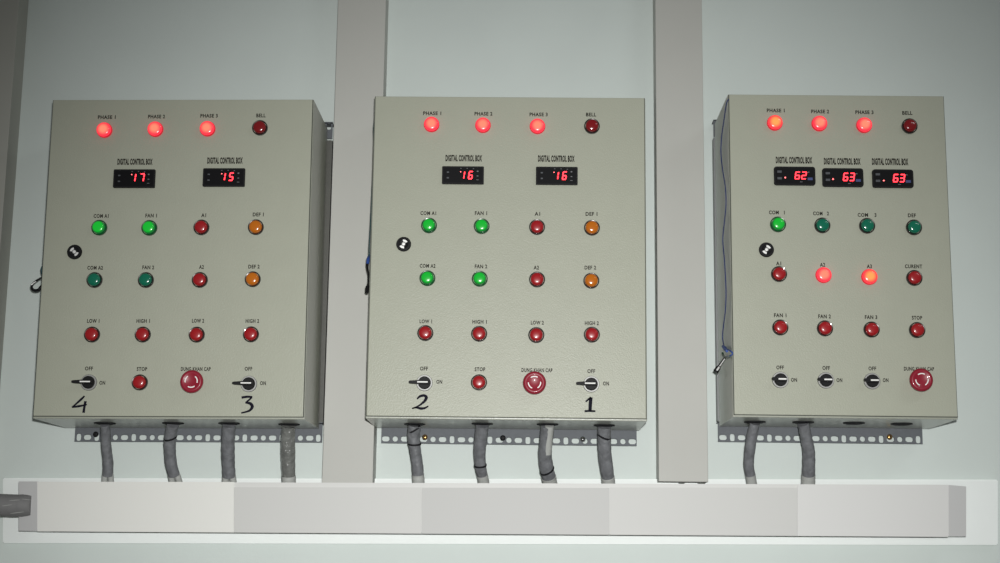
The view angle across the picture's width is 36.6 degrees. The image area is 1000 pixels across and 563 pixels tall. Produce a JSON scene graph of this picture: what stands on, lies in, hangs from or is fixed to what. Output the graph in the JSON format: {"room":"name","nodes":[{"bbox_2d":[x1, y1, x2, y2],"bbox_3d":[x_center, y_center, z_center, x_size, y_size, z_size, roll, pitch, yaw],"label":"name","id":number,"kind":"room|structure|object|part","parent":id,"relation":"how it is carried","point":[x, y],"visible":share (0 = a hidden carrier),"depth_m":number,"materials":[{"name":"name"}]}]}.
{"room":"electrical room","nodes":[
{"label":"electrical room","id":0,"kind":"room"},
{"bbox_2d":[0,0,999,562],"bbox_3d":[0.053,0.329,3.082,6.000,3.000,0.120,1,-11,1],"label":"wall","id":1,"kind":"structure","parent":0,"point":[75,49],"depth_m":3.15,"materials":[{"name":"paint"}]},
{"bbox_2d":[0,0,28,381],"bbox_3d":[-1.075,0.302,3.014,0.126,3.000,0.060,1,-11,1],"label":"trim","id":2,"kind":"structure","parent":1,"relation":"attached to","point":[13,13],"depth_m":3.12,"materials":[{"name":"paint"}]},
{"bbox_2d":[33,100,326,428],"bbox_3d":[-0.613,-0.032,2.953,0.516,0.626,0.226,0,-11,1],"label":"control box","id":3,"kind":"object","parent":1,"relation":"attached to","point":[183,267],"visible":1,"depth_m":2.87,"materials":[{"name":"beige metal"}]},
{"bbox_2d":[30,266,42,291],"bbox_3d":[-0.906,-0.005,2.967,0.028,0.052,0.007,1,-11,-2],"label":"key","id":4,"kind":"object","parent":3,"relation":"attached to","point":[36,280],"visible":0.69,"depth_m":2.96,"materials":[{"name":"black metal"}]},
{"bbox_2d":[71,374,96,390],"bbox_3d":[-0.774,0.187,2.819,0.044,0.030,0.020,1,-11,1],"label":"switch","id":5,"kind":"object","parent":3,"relation":"attached to","point":[79,382],"depth_m":2.82,"materials":[{"name":"black plastic"}]},
{"bbox_2d":[84,327,99,342],"bbox_3d":[-0.766,0.100,2.842,0.030,0.030,0.007,0,-11,1],"label":"light","id":6,"kind":"object","parent":3,"relation":"attached to","point":[91,334],"depth_m":2.84,"materials":[{"name":"red plastic"}]},
{"bbox_2d":[86,272,102,287],"bbox_3d":[-0.766,-0.003,2.862,0.030,0.030,0.007,0,-11,1],"label":"light","id":7,"kind":"object","parent":3,"relation":"attached to","point":[93,279],"depth_m":2.86,"materials":[{"name":"teal plastic"}]},
{"bbox_2d":[91,220,107,235],"bbox_3d":[-0.762,-0.102,2.881,0.030,0.030,0.007,0,-11,1],"label":"light","id":8,"kind":"object","parent":3,"relation":"attached to","point":[98,227],"depth_m":2.88,"materials":[{"name":"green plastic"}]},
{"bbox_2d":[96,122,112,137],"bbox_3d":[-0.762,-0.292,2.913,0.030,0.030,0.014,1,-11,1],"label":"light","id":9,"kind":"object","parent":3,"relation":"attached to","point":[103,129],"depth_m":2.91,"materials":[{"name":"red plastic"}]},
{"bbox_2d":[100,424,113,481],"bbox_3d":[-0.758,0.339,2.921,0.025,0.132,0.075,2,-11,-6],"label":"cable","id":10,"kind":"object","parent":3,"relation":"attached to","point":[106,448],"visible":0.81,"depth_m":2.91,"materials":[{"name":"grey plastic"}]},
{"bbox_2d":[132,374,147,390],"bbox_3d":[-0.672,0.188,2.823,0.030,0.030,0.007,0,-11,1],"label":"light","id":11,"kind":"object","parent":3,"relation":"attached to","point":[139,381],"depth_m":2.82,"materials":[{"name":"red plastic"}]},
{"bbox_2d":[135,327,150,342],"bbox_3d":[-0.670,0.100,2.840,0.030,0.030,0.007,0,-11,1],"label":"light","id":12,"kind":"object","parent":3,"relation":"attached to","point":[142,334],"depth_m":2.83,"materials":[{"name":"red plastic"}]},
{"bbox_2d":[138,272,153,287],"bbox_3d":[-0.669,-0.003,2.859,0.030,0.030,0.007,0,-11,1],"label":"light","id":13,"kind":"object","parent":3,"relation":"attached to","point":[145,279],"depth_m":2.85,"materials":[{"name":"teal plastic"}]},
{"bbox_2d":[141,220,157,235],"bbox_3d":[-0.667,-0.102,2.878,0.030,0.030,0.007,0,-11,1],"label":"light","id":14,"kind":"object","parent":3,"relation":"attached to","point":[148,227],"depth_m":2.87,"materials":[{"name":"green plastic"}]},
{"bbox_2d":[147,121,163,136],"bbox_3d":[-0.663,-0.294,2.911,0.030,0.030,0.014,1,-11,1],"label":"light","id":15,"kind":"object","parent":3,"relation":"attached to","point":[154,128],"depth_m":2.91,"materials":[{"name":"red plastic"}]},
{"bbox_2d":[163,424,182,481],"bbox_3d":[-0.630,0.337,2.916,0.035,0.133,0.086,1,-11,1],"label":"cable","id":16,"kind":"object","parent":3,"relation":"attached to","point":[170,435],"visible":0.85,"depth_m":2.91,"materials":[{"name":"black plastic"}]},
{"bbox_2d":[189,327,204,342],"bbox_3d":[-0.569,0.100,2.838,0.030,0.030,0.007,0,-11,1],"label":"light","id":17,"kind":"object","parent":3,"relation":"attached to","point":[196,334],"depth_m":2.83,"materials":[{"name":"red plastic"}]},
{"bbox_2d":[192,272,207,287],"bbox_3d":[-0.567,-0.003,2.857,0.030,0.030,0.007,0,-11,1],"label":"light","id":18,"kind":"object","parent":3,"relation":"attached to","point":[199,279],"depth_m":2.85,"materials":[{"name":"red plastic"}]},
{"bbox_2d":[193,219,209,234],"bbox_3d":[-0.567,-0.103,2.876,0.030,0.030,0.007,0,-11,1],"label":"light","id":19,"kind":"object","parent":3,"relation":"attached to","point":[200,226],"depth_m":2.87,"materials":[{"name":"red plastic"}]},
{"bbox_2d":[200,121,215,136],"bbox_3d":[-0.562,-0.294,2.909,0.030,0.030,0.014,1,-11,1],"label":"light","id":20,"kind":"object","parent":3,"relation":"attached to","point":[207,128],"depth_m":2.90,"materials":[{"name":"red plastic"}]},
{"bbox_2d":[221,425,236,481],"bbox_3d":[-0.522,0.339,2.913,0.029,0.134,0.088,1,-11,-2],"label":"cable","id":21,"kind":"object","parent":3,"relation":"attached to","point":[228,431],"visible":0.8,"depth_m":2.90,"materials":[{"name":"grey plastic"}]},
{"bbox_2d":[232,376,256,391],"bbox_3d":[-0.474,0.189,2.812,0.044,0.030,0.020,1,-11,1],"label":"switch","id":22,"kind":"object","parent":3,"relation":"attached to","point":[239,383],"depth_m":2.81,"materials":[{"name":"black plastic"}]},
{"bbox_2d":[243,326,258,341],"bbox_3d":[-0.466,0.099,2.835,0.030,0.030,0.007,0,-11,1],"label":"light","id":23,"kind":"object","parent":3,"relation":"attached to","point":[250,333],"depth_m":2.83,"materials":[{"name":"red plastic"}]},
{"bbox_2d":[245,271,260,286],"bbox_3d":[-0.466,-0.004,2.855,0.030,0.030,0.007,0,-11,1],"label":"light","id":24,"kind":"object","parent":3,"relation":"attached to","point":[252,278],"depth_m":2.85,"materials":[{"name":"orange plastic"}]},
{"bbox_2d":[248,219,263,234],"bbox_3d":[-0.463,-0.103,2.873,0.030,0.030,0.007,0,-11,1],"label":"light","id":25,"kind":"object","parent":3,"relation":"attached to","point":[255,226],"depth_m":2.87,"materials":[{"name":"orange plastic"}]},
{"bbox_2d":[252,120,267,135],"bbox_3d":[-0.461,-0.295,2.910,0.030,0.030,0.007,0,-11,1],"label":"light","id":26,"kind":"object","parent":3,"relation":"attached to","point":[259,127],"depth_m":2.90,"materials":[{"name":"red plastic"}]},
{"bbox_2d":[280,425,295,482],"bbox_3d":[-0.407,0.343,2.919,0.031,0.139,0.078,1,-11,1],"label":"cable","id":27,"kind":"object","parent":3,"relation":"attached to","point":[288,451],"visible":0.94,"depth_m":2.90,"materials":[{"name":"grey plastic"}]},
{"bbox_2d":[74,122,333,442],"bbox_3d":[-0.595,-0.004,3.078,0.493,0.664,0.032,1,-11,1],"label":"mounting frame","id":28,"kind":"object","parent":1,"relation":"attached to","point":[94,432],"visible":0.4,"depth_m":3.01,"materials":[{"name":"metal"}]},
{"bbox_3d":[-0.599,0.301,3.023,0.493,0.044,0.027,1,-11,1],"label":"rail","id":29,"kind":"part","parent":28,"relation":"part of","materials":[{"name":"metal"}]},
{"bbox_3d":[-0.364,-0.003,3.078,0.030,0.582,0.025,1,-11,1],"label":"rail","id":30,"kind":"part","parent":28,"relation":"part of","materials":[{"name":"metal"}]},
{"bbox_3d":[-0.592,-0.310,3.138,0.493,0.040,0.027,1,-11,1],"label":"rail","id":31,"kind":"part","parent":28,"relation":"part of","materials":[{"name":"metal"}]},
{"bbox_2d":[322,0,388,482],"bbox_3d":[-0.288,-0.381,3.131,0.100,1.595,0.060,1,-11,1],"label":"vertical beam","id":32,"kind":"structure","parent":1,"relation":"attached to","point":[349,439],"depth_m":3.04,"materials":[{"name":"metal"}]},
{"bbox_2d":[19,481,965,536],"bbox_3d":[-0.019,0.441,2.933,1.823,0.108,0.097,1,-11,1],"label":"cable trunking","id":33,"kind":"object","parent":1,"relation":"attached to","point":[230,507],"visible":0.99,"depth_m":2.88,"materials":[{"name":"grey plastic"}]},
{"bbox_2d":[0,494,30,516],"bbox_3d":[-1.077,0.431,2.919,0.360,0.046,0.047,0,-11,2],"label":"conduit","id":34,"kind":"object","parent":33,"relation":"attached to","point":[11,505],"visible":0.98,"depth_m":2.90,"materials":[{"name":"grey plastic"}]},
{"bbox_2d":[3,478,997,544],"bbox_3d":[-0.005,0.454,2.989,1.967,0.146,0.018,1,-11,1],"label":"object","id":35,"kind":"structure","parent":1,"relation":"attached to","point":[981,495],"depth_m":2.98,"materials":[{"name":"white plastic"}]},
{"bbox_2d":[366,96,646,430],"bbox_3d":[0.016,-0.033,2.943,0.522,0.625,0.226,1,-11,1],"label":"control box","id":36,"kind":"object","parent":1,"relation":"attached to","point":[507,281],"visible":1,"depth_m":2.86,"materials":[{"name":"beige metal"}]},
{"bbox_2d":[365,124,373,292],"bbox_3d":[-0.250,-0.163,2.937,0.007,0.386,0.074,1,-11,1],"label":"cable","id":37,"kind":"object","parent":36,"relation":"attached to","point":[368,256],"visible":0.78,"depth_m":2.89,"materials":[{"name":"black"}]},
{"bbox_3d":[-0.247,-0.197,2.943,0.003,0.316,0.073,1,-11,1],"label":"cord","id":38,"kind":"part","parent":37,"relation":"part of","materials":[{"name":"black plastic"}]},
{"bbox_2d":[407,425,424,482],"bbox_3d":[-0.162,0.342,2.918,0.028,0.135,0.066,-2,-11,12],"label":"cable","id":39,"kind":"object","parent":36,"relation":"attached to","point":[413,434],"visible":0.93,"depth_m":2.91,"materials":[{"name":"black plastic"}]},
{"bbox_2d":[409,375,432,390],"bbox_3d":[-0.147,0.187,2.808,0.044,0.030,0.020,1,-11,1],"label":"switch","id":40,"kind":"object","parent":36,"relation":"attached to","point":[416,382],"depth_m":2.81,"materials":[{"name":"black plastic"}]},
{"bbox_2d":[417,325,432,340],"bbox_3d":[-0.140,0.097,2.832,0.030,0.030,0.007,1,-11,1],"label":"light","id":41,"kind":"object","parent":36,"relation":"attached to","point":[424,332],"depth_m":2.83,"materials":[{"name":"red plastic"}]},
{"bbox_2d":[419,270,434,285],"bbox_3d":[-0.137,-0.006,2.851,0.030,0.030,0.007,1,-11,1],"label":"light","id":42,"kind":"object","parent":36,"relation":"attached to","point":[426,277],"depth_m":2.85,"materials":[{"name":"green plastic"}]},
{"bbox_2d":[421,218,436,233],"bbox_3d":[-0.135,-0.106,2.870,0.030,0.030,0.007,1,-11,1],"label":"light","id":43,"kind":"object","parent":36,"relation":"attached to","point":[428,225],"depth_m":2.86,"materials":[{"name":"green plastic"}]},
{"bbox_2d":[424,117,438,131],"bbox_3d":[-0.131,-0.302,2.903,0.030,0.030,0.014,1,-11,1],"label":"light","id":44,"kind":"object","parent":36,"relation":"attached to","point":[431,124],"depth_m":2.90,"materials":[{"name":"red plastic"}]},
{"bbox_2d":[471,374,486,390],"bbox_3d":[-0.039,0.188,2.813,0.030,0.030,0.007,1,-11,1],"label":"light","id":45,"kind":"object","parent":36,"relation":"attached to","point":[478,381],"depth_m":2.81,"materials":[{"name":"red plastic"}]},
{"bbox_2d":[471,326,486,341],"bbox_3d":[-0.039,0.098,2.830,0.030,0.030,0.007,1,-11,1],"label":"light","id":46,"kind":"object","parent":36,"relation":"attached to","point":[478,333],"depth_m":2.82,"materials":[{"name":"red plastic"}]},
{"bbox_2d":[472,271,487,286],"bbox_3d":[-0.038,-0.005,2.849,0.030,0.030,0.007,1,-11,1],"label":"light","id":47,"kind":"object","parent":36,"relation":"attached to","point":[479,278],"depth_m":2.84,"materials":[{"name":"green plastic"}]},
{"bbox_2d":[473,425,488,482],"bbox_3d":[-0.035,0.339,2.910,0.031,0.133,0.093,0,-11,4],"label":"cable","id":48,"kind":"object","parent":36,"relation":"attached to","point":[481,431],"visible":0.88,"depth_m":2.89,"materials":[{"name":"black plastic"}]},
{"bbox_2d":[474,218,489,233],"bbox_3d":[-0.035,-0.105,2.868,0.030,0.030,0.007,1,-11,1],"label":"light","id":49,"kind":"object","parent":36,"relation":"attached to","point":[481,225],"depth_m":2.86,"materials":[{"name":"green plastic"}]},
{"bbox_2d":[475,117,490,132],"bbox_3d":[-0.033,-0.300,2.901,0.030,0.030,0.014,1,-11,1],"label":"light","id":50,"kind":"object","parent":36,"relation":"attached to","point":[482,124],"depth_m":2.90,"materials":[{"name":"red plastic"}]},
{"bbox_2d":[528,327,543,342],"bbox_3d":[0.068,0.100,2.827,0.030,0.030,0.007,1,-11,1],"label":"light","id":51,"kind":"object","parent":36,"relation":"attached to","point":[535,334],"depth_m":2.82,"materials":[{"name":"red plastic"}]},
{"bbox_2d":[529,272,544,287],"bbox_3d":[0.070,-0.004,2.847,0.030,0.030,0.007,1,-11,1],"label":"light","id":52,"kind":"object","parent":36,"relation":"attached to","point":[536,279],"depth_m":2.84,"materials":[{"name":"red plastic"}]},
{"bbox_2d":[529,219,544,234],"bbox_3d":[0.070,-0.103,2.866,0.030,0.030,0.007,1,-11,1],"label":"light","id":53,"kind":"object","parent":36,"relation":"attached to","point":[536,226],"depth_m":2.86,"materials":[{"name":"red plastic"}]},
{"bbox_2d":[530,118,544,133],"bbox_3d":[0.072,-0.298,2.899,0.030,0.030,0.014,1,-11,1],"label":"light","id":54,"kind":"object","parent":36,"relation":"attached to","point":[537,125],"depth_m":2.89,"materials":[{"name":"red plastic"}]},
{"bbox_2d":[538,425,556,482],"bbox_3d":[0.092,0.342,2.906,0.034,0.137,0.102,-1,-11,9],"label":"cable","id":55,"kind":"object","parent":36,"relation":"attached to","point":[548,475],"visible":0.88,"depth_m":2.89,"materials":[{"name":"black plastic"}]},
{"bbox_2d":[576,376,599,391],"bbox_3d":[0.163,0.189,2.802,0.044,0.030,0.020,1,-11,1],"label":"switch","id":56,"kind":"object","parent":36,"relation":"attached to","point":[583,383],"depth_m":2.81,"materials":[{"name":"black plastic"}]},
{"bbox_2d":[583,273,598,288],"bbox_3d":[0.172,-0.001,2.845,0.030,0.030,0.007,1,-11,1],"label":"light","id":57,"kind":"object","parent":36,"relation":"attached to","point":[590,280],"depth_m":2.84,"materials":[{"name":"orange plastic"}]},
{"bbox_2d":[584,327,599,342],"bbox_3d":[0.171,0.099,2.826,0.030,0.030,0.007,1,-11,1],"label":"light","id":58,"kind":"object","parent":36,"relation":"attached to","point":[591,334],"depth_m":2.82,"materials":[{"name":"red plastic"}]},
{"bbox_2d":[584,220,599,235],"bbox_3d":[0.174,-0.102,2.864,0.030,0.030,0.007,1,-11,1],"label":"light","id":59,"kind":"object","parent":36,"relation":"attached to","point":[591,227],"depth_m":2.86,"materials":[{"name":"orange plastic"}]},
{"bbox_2d":[584,118,599,133],"bbox_3d":[0.176,-0.297,2.901,0.030,0.030,0.007,1,-11,1],"label":"light","id":60,"kind":"object","parent":36,"relation":"attached to","point":[591,125],"depth_m":2.89,"materials":[{"name":"red plastic"}]},
{"bbox_2d":[597,427,614,483],"bbox_3d":[0.204,0.343,2.908,0.029,0.136,0.091,-2,-11,14],"label":"cable","id":61,"kind":"object","parent":36,"relation":"attached to","point":[604,433],"visible":0.94,"depth_m":2.89,"materials":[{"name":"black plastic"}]},
{"bbox_2d":[381,428,636,445],"bbox_3d":[0.021,0.020,3.064,0.505,0.621,0.032,1,-11,1],"label":"mounting frame","id":62,"kind":"object","parent":1,"relation":"attached to","point":[425,433],"visible":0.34,"depth_m":3.00,"materials":[{"name":"metal"}]},
{"bbox_2d":[653,0,707,482],"bbox_3d":[0.367,-0.382,3.120,0.096,1.582,0.060,1,-11,1],"label":"vertical beam","id":63,"kind":"structure","parent":1,"relation":"attached to","point":[679,205],"depth_m":3.03,"materials":[{"name":"metal"}]},
{"bbox_2d":[712,120,922,443],"bbox_3d":[0.636,-0.004,3.058,0.402,0.661,0.032,1,-11,1],"label":"mounting frame","id":64,"kind":"object","parent":1,"relation":"attached to","point":[887,433],"visible":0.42,"depth_m":2.99,"materials":[{"name":"metal"}]},
{"bbox_3d":[0.640,-0.311,3.118,0.402,0.036,0.027,1,-11,1],"label":"rail","id":65,"kind":"part","parent":64,"relation":"part of","materials":[{"name":"metal"}]},
{"bbox_3d":[0.450,-0.007,3.065,0.030,0.582,0.025,1,-11,1],"label":"rail","id":66,"kind":"part","parent":64,"relation":"part of","materials":[{"name":"metal"}]},
{"bbox_3d":[0.632,0.301,3.003,0.402,0.040,0.027,1,-11,1],"label":"rail","id":67,"kind":"part","parent":64,"relation":"part of","materials":[{"name":"metal"}]},
{"bbox_2d":[715,95,957,428],"bbox_3d":[0.643,-0.036,2.933,0.415,0.624,0.226,1,-11,1],"label":"control box","id":68,"kind":"object","parent":1,"relation":"attached to","point":[836,237],"visible":1,"depth_m":2.85,"materials":[{"name":"beige metal"}]},
{"bbox_2d":[714,99,732,372],"bbox_3d":[0.420,-0.084,2.892,0.028,0.517,0.119,1,-11,1],"label":"key","id":69,"kind":"object","parent":68,"relation":"attached to","point":[717,368],"visible":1,"depth_m":2.89,"materials":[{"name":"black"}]},
{"bbox_3d":[0.430,-0.110,2.898,0.005,0.462,0.118,1,-11,0],"label":"cord","id":70,"kind":"part","parent":69,"relation":"part of","materials":[{"name":"black plastic"}]},
{"bbox_2d":[743,423,759,483],"bbox_3d":[0.483,0.338,2.903,0.032,0.135,0.084,1,-11,1],"label":"cable","id":71,"kind":"object","parent":68,"relation":"attached to","point":[752,433],"visible":0.9,"depth_m":2.89,"materials":[{"name":"grey plastic"}]},
{"bbox_2d":[767,115,782,130],"bbox_3d":[0.525,-0.304,2.892,0.030,0.030,0.014,1,-11,1],"label":"light","id":72,"kind":"object","parent":68,"relation":"attached to","point":[774,122],"depth_m":2.89,"materials":[{"name":"red plastic"}]},
{"bbox_2d":[770,216,785,231],"bbox_3d":[0.525,-0.108,2.858,0.030,0.030,0.007,1,-11,1],"label":"light","id":73,"kind":"object","parent":68,"relation":"attached to","point":[777,223],"depth_m":2.85,"materials":[{"name":"green plastic"}]},
{"bbox_2d":[771,266,786,281],"bbox_3d":[0.523,-0.014,2.841,0.030,0.030,0.007,1,-11,1],"label":"light","id":74,"kind":"object","parent":68,"relation":"attached to","point":[778,273],"depth_m":2.83,"materials":[{"name":"red plastic"}]},
{"bbox_2d":[772,372,788,387],"bbox_3d":[0.519,0.182,2.801,0.030,0.030,0.011,1,-11,1],"label":"switch","id":75,"kind":"object","parent":68,"relation":"attached to","point":[779,379],"depth_m":2.80,"materials":[{"name":"black plastic"}]},
{"bbox_2d":[772,319,788,335],"bbox_3d":[0.522,0.086,2.822,0.030,0.030,0.007,1,-11,1],"label":"light","id":76,"kind":"object","parent":68,"relation":"attached to","point":[780,327],"depth_m":2.82,"materials":[{"name":"red plastic"}]},
{"bbox_2d":[797,423,815,483],"bbox_3d":[0.589,0.338,2.900,0.031,0.138,0.094,-2,-11,13],"label":"cable","id":77,"kind":"object","parent":68,"relation":"attached to","point":[808,475],"visible":0.93,"depth_m":2.89,"materials":[{"name":"grey plastic"}]},
{"bbox_2d":[811,116,826,131],"bbox_3d":[0.610,-0.302,2.891,0.030,0.030,0.014,1,-11,1],"label":"light","id":78,"kind":"object","parent":68,"relation":"attached to","point":[818,123],"depth_m":2.89,"materials":[{"name":"red plastic"}]},
{"bbox_2d":[814,217,830,232],"bbox_3d":[0.608,-0.106,2.857,0.030,0.030,0.007,1,-11,1],"label":"light","id":79,"kind":"object","parent":68,"relation":"attached to","point":[821,224],"depth_m":2.85,"materials":[{"name":"teal plastic"}]},
{"bbox_2d":[815,267,831,282],"bbox_3d":[0.607,-0.012,2.839,0.030,0.030,0.007,1,-11,1],"label":"light","id":80,"kind":"object","parent":68,"relation":"attached to","point":[822,274],"depth_m":2.83,"materials":[{"name":"red plastic"}]},
{"bbox_2d":[817,320,832,336],"bbox_3d":[0.605,0.087,2.821,0.030,0.030,0.007,1,-11,1],"label":"light","id":81,"kind":"object","parent":68,"relation":"attached to","point":[824,327],"depth_m":2.81,"materials":[{"name":"red plastic"}]},
{"bbox_2d":[817,372,833,388],"bbox_3d":[0.603,0.183,2.800,0.030,0.030,0.011,1,-11,1],"label":"switch","id":82,"kind":"object","parent":68,"relation":"attached to","point":[825,380],"depth_m":2.80,"materials":[{"name":"black plastic"}]},
{"bbox_2d":[856,117,871,132],"bbox_3d":[0.696,-0.299,2.889,0.030,0.030,0.014,1,-11,1],"label":"light","id":83,"kind":"object","parent":68,"relation":"attached to","point":[863,124],"depth_m":2.88,"materials":[{"name":"red plastic"}]},
{"bbox_2d":[859,218,874,233],"bbox_3d":[0.693,-0.105,2.856,0.030,0.030,0.007,1,-11,1],"label":"light","id":84,"kind":"object","parent":68,"relation":"attached to","point":[866,225],"depth_m":2.85,"materials":[{"name":"teal plastic"}]},
{"bbox_2d":[861,269,877,284],"bbox_3d":[0.692,-0.009,2.838,0.030,0.030,0.007,1,-11,1],"label":"light","id":85,"kind":"object","parent":68,"relation":"attached to","point":[868,276],"depth_m":2.83,"materials":[{"name":"red plastic"}]},
{"bbox_2d":[863,321,879,337],"bbox_3d":[0.692,0.089,2.819,0.030,0.030,0.007,1,-11,1],"label":"light","id":86,"kind":"object","parent":68,"relation":"attached to","point":[871,329],"depth_m":2.81,"materials":[{"name":"red plastic"}]},
{"bbox_2d":[864,373,879,388],"bbox_3d":[0.688,0.184,2.799,0.030,0.030,0.011,1,-11,1],"label":"switch","id":87,"kind":"object","parent":68,"relation":"attached to","point":[871,380],"depth_m":2.80,"materials":[{"name":"black plastic"}]},
{"bbox_2d":[901,118,917,133],"bbox_3d":[0.782,-0.297,2.892,0.030,0.030,0.007,1,-11,1],"label":"light","id":88,"kind":"object","parent":68,"relation":"attached to","point":[908,125],"depth_m":2.89,"materials":[{"name":"red plastic"}]},
{"bbox_2d":[906,219,921,234],"bbox_3d":[0.780,-0.102,2.855,0.030,0.030,0.007,1,-11,1],"label":"light","id":89,"kind":"object","parent":68,"relation":"attached to","point":[913,226],"depth_m":2.85,"materials":[{"name":"teal plastic"}]},
{"bbox_2d":[906,270,922,285],"bbox_3d":[0.776,-0.007,2.837,0.030,0.030,0.007,1,-11,1],"label":"light","id":90,"kind":"object","parent":68,"relation":"attached to","point":[913,277],"depth_m":2.83,"materials":[{"name":"red plastic"}]},
{"bbox_2d":[909,322,924,337],"bbox_3d":[0.776,0.090,2.818,0.030,0.030,0.007,1,-11,1],"label":"light","id":91,"kind":"object","parent":68,"relation":"attached to","point":[916,329],"depth_m":2.81,"materials":[{"name":"red plastic"}]}
]}

